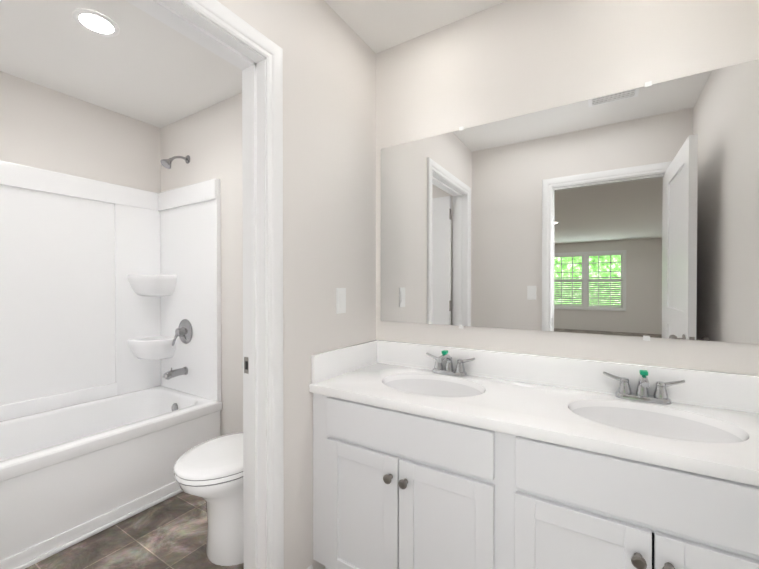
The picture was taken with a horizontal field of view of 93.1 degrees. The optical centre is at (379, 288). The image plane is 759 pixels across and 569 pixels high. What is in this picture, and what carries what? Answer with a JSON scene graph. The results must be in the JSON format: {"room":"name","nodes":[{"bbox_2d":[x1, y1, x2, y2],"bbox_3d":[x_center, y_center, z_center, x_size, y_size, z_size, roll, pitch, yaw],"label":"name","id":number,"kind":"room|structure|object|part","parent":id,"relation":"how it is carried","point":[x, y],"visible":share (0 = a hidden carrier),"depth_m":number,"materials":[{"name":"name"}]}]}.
{"room":"bathroom","nodes":[
{"label":"bathroom","id":0,"kind":"room"},
{"bbox_2d":[0,71,160,192],"bbox_3d":[-4.346,0.018,-1.394,0.120,2.440,9.889,0,1,32],"label":"wall","id":1,"kind":"structure","parent":0,"point":[43,127],"depth_m":2.31,"materials":[{"name":"white paint"}]},
{"bbox_2d":[25,491,243,568],"bbox_3d":[-2.265,1.278,-2.533,4.867,0.060,10.135,0,1,32],"label":"floor","id":2,"kind":"structure","parent":0,"point":[170,533],"depth_m":1.70,"materials":[{"name":"tile"}]},
{"bbox_2d":[0,160,221,568],"bbox_3d":[-1.752,0.247,1.929,0.774,1.928,1.503,0,1,32],"label":"shower","id":3,"kind":"object","parent":2,"relation":"on","point":[106,288],"visible":0.92,"depth_m":2.25,"materials":[{"name":"white plastic"}]},
{"bbox_2d":[162,367,187,379],"bbox_3d":[-1.423,0.584,2.495,0.060,0.079,0.158,0,1,32],"label":"tub spout","id":4,"kind":"object","parent":3,"relation":"attached to","point":[170,374],"visible":1,"depth_m":2.48,"materials":[{"name":"silver metal"}]},
{"bbox_2d":[172,319,192,345],"bbox_3d":[-1.401,0.308,2.528,0.176,0.185,0.075,0,1,32],"label":"shower valve","id":5,"kind":"object","parent":3,"relation":"attached to","point":[184,331],"visible":1,"depth_m":2.52,"materials":[{"name":"silver metal"}]},
{"bbox_2d":[173,362,243,565],"bbox_3d":[-0.647,0.805,1.744,0.410,0.815,0.656,0,1,32],"label":"toilet","id":6,"kind":"object","parent":2,"relation":"on","point":[210,472],"visible":0.5,"depth_m":1.57,"materials":[{"name":"white ceramic"}]},
{"bbox_2d":[309,340,758,568],"bbox_3d":[0.488,0.744,1.259,1.522,0.945,0.535,0,1,32],"label":"bathroom vanity","id":7,"kind":"object","parent":2,"relation":"on","point":[394,489],"depth_m":1.14,"materials":[{"name":"white wood"}]},
{"bbox_2d":[426,350,474,376],"bbox_3d":[0.290,0.327,1.581,0.234,0.112,0.146,0,1,32],"label":"faucet","id":8,"kind":"object","parent":7,"relation":"on","point":[448,369],"visible":1,"depth_m":1.59,"materials":[{"name":"silver metal"}]},
{"bbox_3d":[0.495,0.398,1.268,1.522,0.252,0.508,0,1,32],"label":"bathroom vanity top","id":9,"kind":"part","parent":7,"relation":"part of","materials":[{"name":"white stone"}]},
{"bbox_2d":[603,370,684,404],"bbox_3d":[0.889,0.330,1.209,0.234,0.112,0.146,0,1,32],"label":"faucet","id":10,"kind":"object","parent":7,"relation":"on","point":[659,395],"visible":1,"depth_m":1.23,"materials":[{"name":"silver metal"}]},
{"bbox_2d":[161,93,242,435],"bbox_3d":[-0.920,-0.013,2.443,1.885,2.440,0.246,0,1,32],"label":"wall","id":11,"kind":"structure","parent":0,"point":[208,140],"depth_m":2.35,"materials":[{"name":"white paint"}]},
{"bbox_2d":[160,155,189,168],"bbox_3d":[-1.418,-0.887,2.491,0.074,0.133,0.184,0,1,32],"label":"shower head","id":12,"kind":"object","parent":11,"relation":"attached to","point":[166,163],"visible":1,"depth_m":2.45},
{"bbox_2d":[0,0,506,127],"bbox_3d":[-2.265,-1.232,-2.553,4.867,0.080,10.135,0,1,32],"label":"ceiling","id":13,"kind":"structure","parent":0,"point":[143,66],"depth_m":1.85,"materials":[{"name":"white paint"}]},
{"bbox_2d":[72,9,119,36],"bbox_3d":[-1.304,-1.222,1.657,0.172,0.008,0.172,0,1,32],"label":"recessed light","id":14,"kind":"object","parent":13,"relation":"in","point":[95,21],"visible":1,"depth_m":1.65,"materials":[{"name":"white plastic"}]},
{"bbox_2d":[217,0,375,568],"bbox_3d":[-0.500,-0.003,1.223,0.118,2.440,1.635,0,1,32],"label":"wall","id":15,"kind":"structure","parent":0,"point":[329,150],"depth_m":1.49,"materials":[{"name":"white paint"}]},
{"bbox_2d":[126,0,283,568],"bbox_3d":[-0.654,0.172,0.977,0.154,2.094,0.904,0,1,32],"label":"door frame","id":16,"kind":"structure","parent":15,"relation":"attached to","point":[253,54],"depth_m":1.28,"materials":[{"name":"white wood"}]},
{"bbox_2d":[336,288,345,313],"bbox_3d":[-0.173,0.054,1.628,0.008,0.115,0.070,0,1,32],"label":"light switch","id":17,"kind":"object","parent":15,"relation":"attached to","point":[340,300],"visible":1,"depth_m":1.62,"materials":[{"name":"white plastic"}]},
{"bbox_2d":[376,0,758,375],"bbox_3d":[1.179,-0.003,1.212,2.982,2.440,0.120,0,1,32],"label":"wall","id":18,"kind":"structure","parent":0,"point":[507,59],"depth_m":1.44,"materials":[{"name":"white paint"}]},
{"bbox_2d":[381,59,758,343],"bbox_3d":[0.640,-0.275,1.466,1.491,0.914,0.009,0,1,32],"label":"mirror","id":19,"kind":"object","parent":18,"relation":"attached to","point":[633,212],"visible":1,"depth_m":1.36,"materials":[{"name":"clear glass"}]}
]}

